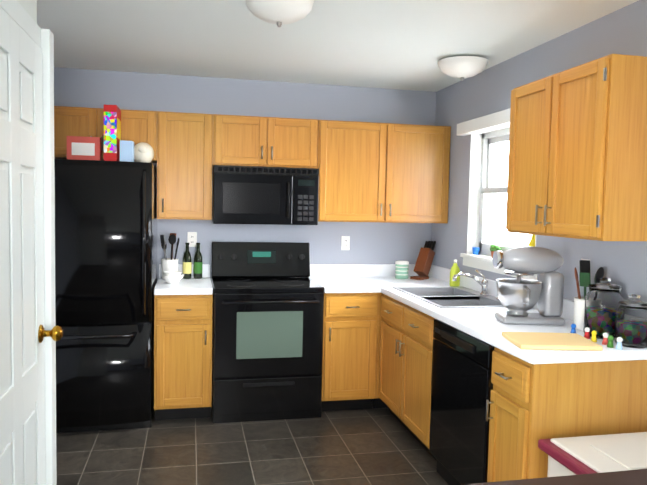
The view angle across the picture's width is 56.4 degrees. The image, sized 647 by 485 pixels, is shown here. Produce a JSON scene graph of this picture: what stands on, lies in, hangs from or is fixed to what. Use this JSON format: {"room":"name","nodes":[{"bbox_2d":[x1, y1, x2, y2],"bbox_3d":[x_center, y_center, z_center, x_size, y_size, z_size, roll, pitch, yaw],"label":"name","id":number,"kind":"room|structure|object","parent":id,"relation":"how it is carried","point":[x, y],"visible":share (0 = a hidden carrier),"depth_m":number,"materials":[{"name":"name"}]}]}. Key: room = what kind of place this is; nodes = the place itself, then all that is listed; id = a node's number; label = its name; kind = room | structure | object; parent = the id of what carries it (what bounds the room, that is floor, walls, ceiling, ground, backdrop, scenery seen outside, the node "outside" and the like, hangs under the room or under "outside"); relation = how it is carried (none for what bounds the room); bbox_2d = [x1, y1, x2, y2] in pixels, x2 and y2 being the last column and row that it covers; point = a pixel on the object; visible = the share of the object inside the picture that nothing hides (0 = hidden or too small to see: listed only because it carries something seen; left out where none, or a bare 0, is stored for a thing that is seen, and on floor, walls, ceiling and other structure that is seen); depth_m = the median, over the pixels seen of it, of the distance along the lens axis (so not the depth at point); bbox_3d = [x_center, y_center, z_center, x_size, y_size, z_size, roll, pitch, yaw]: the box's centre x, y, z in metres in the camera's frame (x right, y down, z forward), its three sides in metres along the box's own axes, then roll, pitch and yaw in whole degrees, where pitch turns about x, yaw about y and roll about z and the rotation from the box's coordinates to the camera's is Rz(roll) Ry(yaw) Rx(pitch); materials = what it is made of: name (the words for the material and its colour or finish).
{"room":"kitchen","nodes":[
{"label":"kitchen","id":0,"kind":"room"},
{"bbox_2d":[17,0,36,22],"bbox_3d":[-0.979,0.234,0.293,0.660,2.440,3.940,0,4,-12],"label":"wall","id":1,"kind":"structure","parent":0,"point":[29,7],"depth_m":2.14,"materials":[{"name":"white paint"}]},
{"bbox_2d":[0,0,56,484],"bbox_3d":[-0.962,0.303,1.885,0.058,2.106,0.852,0,4,-12],"label":"door frame","id":2,"kind":"structure","parent":1,"relation":"attached to","point":[20,16],"depth_m":2.22,"materials":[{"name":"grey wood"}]},
{"bbox_2d":[0,7,62,484],"bbox_3d":[-0.933,0.340,1.878,0.109,2.025,0.730,0,4,-12],"label":"pantry door","id":3,"kind":"structure","parent":1,"relation":"in","point":[23,333],"depth_m":1.93,"materials":[{"name":"white paint"}]},
{"bbox_2d":[54,67,435,280],"bbox_3d":[-0.590,-0.035,4.777,3.500,2.440,0.150,0,4,-12],"label":"wall","id":4,"kind":"structure","parent":0,"point":[379,243],"depth_m":4.69,"materials":[{"name":"grey paint"}]},
{"bbox_2d":[54,106,156,162],"bbox_3d":[-1.570,-0.754,4.244,0.778,0.340,0.370,0,4,-12],"label":"upper cabinet","id":5,"kind":"object","parent":4,"relation":"attached to","point":[138,126],"visible":0.35,"depth_m":4.09,"materials":[{"name":"brown wood"}]},
{"bbox_2d":[157,111,212,219],"bbox_3d":[-1.005,-0.545,4.382,0.381,0.750,0.370,0,4,-12],"label":"upper cabinet","id":6,"kind":"object","parent":4,"relation":"attached to","point":[184,161],"visible":1,"depth_m":4.24,"materials":[{"name":"brown wood"}]},
{"bbox_2d":[187,232,196,246],"bbox_3d":[-1.003,-0.023,4.605,0.070,0.114,0.008,0,4,-12],"label":"electrical outlet","id":7,"kind":"object","parent":4,"relation":"attached to","point":[192,239],"visible":0.85,"depth_m":4.60,"materials":[{"name":"white plastic"}]},
{"bbox_2d":[212,114,317,167],"bbox_3d":[-0.441,-0.737,4.493,0.760,0.358,0.370,0,4,-12],"label":"upper cabinet","id":8,"kind":"object","parent":4,"relation":"attached to","point":[238,140],"visible":1,"depth_m":4.34,"materials":[{"name":"brown wood"}]},
{"bbox_2d":[211,165,318,224],"bbox_3d":[-0.440,-0.346,4.477,0.752,0.413,0.450,0,4,-12],"label":"microwave","id":9,"kind":"object","parent":8,"relation":"attached to","point":[265,195],"visible":1,"depth_m":4.30,"materials":[{"name":"black metal"}]},
{"bbox_2d":[341,236,349,249],"bbox_3d":[0.178,0.005,4.866,0.070,0.114,0.008,0,4,-12],"label":"electrical outlet","id":10,"kind":"object","parent":4,"relation":"attached to","point":[345,242],"visible":1,"depth_m":4.86,"materials":[{"name":"white plastic"}]},
{"bbox_2d":[317,120,450,222],"bbox_3d":[0.439,-0.535,4.699,1.044,0.750,0.370,0,4,-12],"label":"upper cabinet","id":11,"kind":"object","parent":4,"relation":"attached to","point":[383,172],"visible":1,"depth_m":4.55,"materials":[{"name":"brown wood"}]},
{"bbox_2d":[56,407,448,484],"bbox_3d":[0.062,1.438,1.760,3.500,0.100,6.600,0,4,-12],"label":"floor","id":12,"kind":"structure","parent":0,"point":[378,446],"depth_m":3.60,"materials":[{"name":"tile"}]},
{"bbox_2d":[54,159,156,432],"bbox_3d":[-1.547,0.333,4.088,0.770,1.750,0.772,0,4,-12],"label":"refrigerator","id":13,"kind":"object","parent":12,"relation":"on","point":[105,247],"visible":0.71,"depth_m":3.80,"materials":[{"name":"black metal"}]},
{"bbox_2d":[67,136,100,160],"bbox_3d":[-1.554,-0.604,3.917,0.200,0.158,0.084,0,4,-12],"label":"cereal box","id":14,"kind":"object","parent":13,"relation":"on","point":[83,148],"visible":0.82,"depth_m":3.88,"materials":[{"name":"red cardboard"}]},
{"bbox_2d":[104,104,120,160],"bbox_3d":[-1.395,-0.708,3.986,0.082,0.363,0.241,0,4,-12],"label":"cereal box","id":15,"kind":"object","parent":13,"relation":"on","point":[112,126],"visible":0.86,"depth_m":3.87,"materials":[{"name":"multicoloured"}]},
{"bbox_2d":[120,140,133,161],"bbox_3d":[-1.282,-0.590,3.937,0.080,0.138,0.120,0,4,-12],"label":"snack box","id":16,"kind":"object","parent":13,"relation":"on","point":[126,151],"visible":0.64,"depth_m":3.88,"materials":[{"name":"blue"}]},
{"bbox_2d":[134,142,153,162],"bbox_3d":[-1.223,-0.604,4.085,0.144,0.150,0.165,0,4,-12],"label":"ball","id":17,"kind":"object","parent":13,"relation":"on","point":[143,152],"visible":0.9,"depth_m":4.04,"materials":[{"name":"beige"}]},
{"bbox_2d":[154,294,212,419],"bbox_3d":[-1.002,0.766,4.325,0.380,0.879,0.653,0,4,-12],"label":"base cabinet","id":18,"kind":"object","parent":12,"relation":"on","point":[182,356],"visible":0.98,"depth_m":4.05,"materials":[{"name":"brown wood"}]},
{"bbox_2d":[154,264,212,294],"bbox_3d":[-0.993,0.258,4.302,0.380,0.142,0.636,0,4,-12],"label":"countertop","id":19,"kind":"structure","parent":18,"relation":"on","point":[193,286],"depth_m":4.14,"materials":[{"name":"white laminate"}]},
{"bbox_2d":[160,233,178,279],"bbox_3d":[-1.137,0.103,4.457,0.138,0.339,0.148,0,4,-12],"label":"utensil crock","id":20,"kind":"object","parent":19,"relation":"on","point":[170,264],"visible":0.75,"depth_m":4.41,"materials":[{"name":"white ceramic"}]},
{"bbox_2d":[162,271,183,283],"bbox_3d":[-1.059,0.247,4.246,0.150,0.082,0.150,0,4,-12],"label":"bowls","id":21,"kind":"object","parent":19,"relation":"on","point":[172,277],"visible":1,"depth_m":4.20,"materials":[{"name":"white ceramic"}]},
{"bbox_2d":[183,243,191,278],"bbox_3d":[-1.022,0.136,4.524,0.066,0.270,0.066,0,4,-12],"label":"oil bottle","id":22,"kind":"object","parent":19,"relation":"on","point":[187,265],"visible":1,"depth_m":4.50,"materials":[{"name":"green"}]},
{"bbox_2d":[194,243,202,278],"bbox_3d":[-0.945,0.136,4.546,0.066,0.270,0.066,0,4,-12],"label":"oil bottle","id":23,"kind":"object","parent":19,"relation":"on","point":[198,265],"visible":1,"depth_m":4.52,"materials":[{"name":"green glass"}]},
{"bbox_2d":[211,242,323,422],"bbox_3d":[-0.429,0.614,4.393,0.754,1.199,0.711,0,4,-12],"label":"stove","id":24,"kind":"object","parent":12,"relation":"on","point":[267,328],"visible":1,"depth_m":4.13,"materials":[{"name":"black metal"}]},
{"bbox_2d":[321,293,378,410],"bbox_3d":[0.131,0.775,4.574,0.407,0.879,0.653,0,4,-12],"label":"base cabinet","id":25,"kind":"object","parent":12,"relation":"on","point":[350,335],"visible":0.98,"depth_m":4.30,"materials":[{"name":"brown wood"}]},
{"bbox_2d":[372,293,388,407],"bbox_3d":[0.636,0.777,4.713,0.635,0.879,0.594,0,4,-12],"label":"cabinet filler","id":26,"kind":"object","parent":12,"relation":"on","point":[377,402],"visible":0.12,"depth_m":4.37,"materials":[{"name":"brown wood"}]},
{"bbox_2d":[378,294,436,460],"bbox_3d":[0.791,0.828,3.941,0.663,0.879,0.978,0,4,-12],"label":"base cabinet","id":27,"kind":"object","parent":12,"relation":"on","point":[405,361],"visible":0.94,"depth_m":3.80,"materials":[{"name":"brown wood"}]},
{"bbox_2d":[309,264,646,363],"bbox_3d":[0.659,0.357,3.670,1.044,0.326,2.587,0,4,-12],"label":"countertop","id":28,"kind":"structure","parent":27,"relation":"on","point":[471,305],"depth_m":3.81,"materials":[{"name":"white laminate"}]},
{"bbox_2d":[395,260,408,278],"bbox_3d":[0.627,0.217,4.819,0.108,0.140,0.108,0,4,-12],"label":"canister","id":29,"kind":"object","parent":28,"relation":"on","point":[401,269],"visible":1,"depth_m":4.78,"materials":[{"name":"green ceramic"}]},
{"bbox_2d":[410,241,435,279],"bbox_3d":[0.808,0.139,4.843,0.090,0.300,0.241,4,5,42],"label":"knife block","id":30,"kind":"object","parent":28,"relation":"on","point":[423,264],"visible":1,"depth_m":4.82,"materials":[{"name":"brown wood"}]},
{"bbox_2d":[393,269,503,307],"bbox_3d":[0.839,0.347,3.900,0.534,0.326,0.844,0,4,-12],"label":"sink","id":31,"kind":"object","parent":28,"relation":"in","point":[475,291],"depth_m":3.93,"materials":[{"name":"silver metal"}]},
{"bbox_2d":[449,260,459,286],"bbox_3d":[0.960,0.223,4.400,0.078,0.195,0.048,0,4,-12],"label":"dish soap","id":32,"kind":"object","parent":28,"relation":"on","point":[455,269],"visible":0.94,"depth_m":4.38,"materials":[{"name":"yellow plastic"}]},
{"bbox_2d":[493,246,564,324],"bbox_3d":[1.040,0.213,3.047,0.356,0.385,0.268,0,4,-12],"label":"stand mixer","id":33,"kind":"object","parent":28,"relation":"on","point":[518,297],"visible":1,"depth_m":3.00,"materials":[{"name":"silver metal"}]},
{"bbox_2d":[502,332,602,350],"bbox_3d":[0.972,0.422,2.590,0.340,0.020,0.260,1,4,0],"label":"cutting board","id":34,"kind":"object","parent":28,"relation":"on","point":[546,341],"visible":1,"depth_m":2.54,"materials":[{"name":"brown wood"}]},
{"bbox_2d":[570,324,575,332],"bbox_3d":[1.153,0.399,2.782,0.027,0.050,0.028,0,4,-12],"label":"figurine","id":35,"kind":"object","parent":28,"relation":"on","point":[573,326],"depth_m":2.77,"materials":[{"name":"blue plastic"}]},
{"bbox_2d":[573,260,603,330],"bbox_3d":[1.269,0.255,2.899,0.128,0.329,0.142,0,4,-12],"label":"utensil crock","id":36,"kind":"object","parent":28,"relation":"on","point":[584,281],"visible":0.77,"depth_m":2.87,"materials":[{"name":"white ceramic"}]},
{"bbox_2d":[586,327,596,341],"bbox_3d":[1.183,0.409,2.635,0.027,0.050,0.028,0,4,-12],"label":"figurine","id":37,"kind":"object","parent":28,"relation":"on","point":[594,333],"depth_m":2.63,"materials":[{"name":"multicoloured"}]},
{"bbox_2d":[583,277,624,339],"bbox_3d":[1.281,0.293,2.752,0.164,0.270,0.164,0,4,-12],"label":"glass jar","id":38,"kind":"object","parent":28,"relation":"on","point":[604,296],"visible":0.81,"depth_m":2.69,"materials":[{"name":"multicoloured"}]},
{"bbox_2d":[602,333,622,349],"bbox_3d":[1.219,0.417,2.523,0.028,0.050,0.065,-1,4,-36],"label":"figurine","id":39,"kind":"object","parent":28,"relation":"on","point":[607,340],"depth_m":2.53,"materials":[{"name":"multicoloured"}]},
{"bbox_2d":[614,294,646,347],"bbox_3d":[1.327,0.330,2.585,0.140,0.220,0.140,0,4,-12],"label":"glass jar","id":40,"kind":"object","parent":28,"relation":"on","point":[630,328],"visible":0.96,"depth_m":2.53,"materials":[{"name":"multicoloured"}]},
{"bbox_2d":[429,319,494,484],"bbox_3d":[0.972,0.883,3.144,0.635,0.875,0.651,0,4,-12],"label":"dishwasher","id":41,"kind":"object","parent":12,"relation":"on","point":[461,386],"visible":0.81,"depth_m":3.02,"materials":[{"name":"black metal"}]},
{"bbox_2d":[467,469,646,484],"bbox_3d":[0.978,1.073,1.003,1.500,0.760,1.480,0,4,-12],"label":"dining table","id":42,"kind":"object","parent":12,"relation":"on","point":[634,477],"visible":1,"depth_m":1.64,"materials":[{"name":"brown wood"}]},
{"bbox_2d":[486,347,646,481],"bbox_3d":[1.071,0.912,2.662,0.663,0.879,0.327,0,4,-12],"label":"base cabinet","id":43,"kind":"object","parent":12,"relation":"on","point":[531,405],"visible":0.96,"depth_m":2.49,"materials":[{"name":"brown wood"}]},
{"bbox_2d":[538,432,646,476],"bbox_3d":[1.192,1.082,2.273,0.592,0.594,0.473,0,4,-12],"label":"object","id":44,"kind":"object","parent":12,"relation":"on","point":[579,455],"visible":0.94,"depth_m":2.28,"materials":[{"name":"white"}]},
{"bbox_2d":[37,0,638,91],"bbox_3d":[0.115,-1.097,1.603,3.500,0.100,6.600,0,4,-12],"label":"ceiling","id":45,"kind":"structure","parent":0,"point":[399,44],"depth_m":3.40,"materials":[{"name":"white paint"}]},
{"bbox_2d":[245,0,313,26],"bbox_3d":[-0.203,-1.057,2.768,0.316,0.136,0.316,0,4,-12],"label":"ceiling light","id":46,"kind":"object","parent":45,"relation":"attached to","point":[279,13],"visible":1,"depth_m":2.70,"materials":[{"name":"white glass"}]},
{"bbox_2d":[438,56,487,80],"bbox_3d":[0.889,-1.102,3.856,0.316,0.136,0.316,0,4,-12],"label":"ceiling light","id":47,"kind":"object","parent":45,"relation":"attached to","point":[461,67],"visible":1,"depth_m":3.76,"materials":[{"name":"white glass"}]},
{"bbox_2d":[431,0,646,302],"bbox_3d":[1.636,0.182,2.022,0.150,2.440,6.200,0,4,-12],"label":"wall","id":48,"kind":"structure","parent":0,"point":[623,31],"depth_m":3.39,"materials":[{"name":"grey paint"}]},
{"bbox_2d":[457,108,510,135],"bbox_3d":[1.121,-0.789,3.886,0.069,0.085,1.080,0,4,-12],"label":"window valance","id":49,"kind":"object","parent":48,"relation":"attached to","point":[499,119],"visible":0.54,"depth_m":3.98,"materials":[{"name":"white paint"}]},
{"bbox_2d":[460,253,537,279],"bbox_3d":[1.162,0.154,3.958,0.115,0.087,0.980,0,4,-12],"label":"window sill","id":50,"kind":"structure","parent":48,"relation":"attached to","point":[482,262],"depth_m":4.11,"materials":[{"name":"white paint"}]},
{"bbox_2d":[472,247,479,254],"bbox_3d":[1.092,0.061,4.316,0.056,0.050,0.056,0,4,-12],"label":"cup","id":51,"kind":"object","parent":50,"relation":"on","point":[476,250],"visible":0.98,"depth_m":4.30,"materials":[{"name":"blue plastic"}]},
{"bbox_2d":[490,244,500,257],"bbox_3d":[1.153,0.058,4.042,0.070,0.091,0.083,0,4,-12],"label":"potted plant","id":52,"kind":"object","parent":50,"relation":"on","point":[493,247],"visible":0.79,"depth_m":4.02,"materials":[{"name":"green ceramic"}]},
{"bbox_2d":[528,234,535,246],"bbox_3d":[1.254,0.038,3.601,0.064,0.190,0.064,0,4,-12],"label":"bottle","id":53,"kind":"object","parent":50,"relation":"on","point":[532,242],"visible":0.27,"depth_m":3.58,"materials":[{"name":"yellow plastic"}]},
{"bbox_2d":[467,125,536,255],"bbox_3d":[1.219,-0.326,3.938,0.148,0.880,0.900,0,4,-12],"label":"window","id":54,"kind":"structure","parent":48,"relation":"in","point":[481,189],"depth_m":4.33,"materials":[{"name":"white paint"}]},
{"bbox_2d":[506,54,646,240],"bbox_3d":[1.194,-0.404,2.830,0.370,0.750,0.760,0,4,-12],"label":"upper cabinet","id":55,"kind":"object","parent":48,"relation":"attached to","point":[577,164],"visible":1,"depth_m":2.57,"materials":[{"name":"brown wood"}]},
{"label":"outside","id":56,"kind":"structure","parent":0,"visible":0},
{"bbox_2d":[489,141,531,246],"bbox_3d":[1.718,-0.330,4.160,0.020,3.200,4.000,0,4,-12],"label":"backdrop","id":57,"kind":"structure","parent":56,"point":[499,234],"depth_m":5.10,"materials":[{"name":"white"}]}
]}

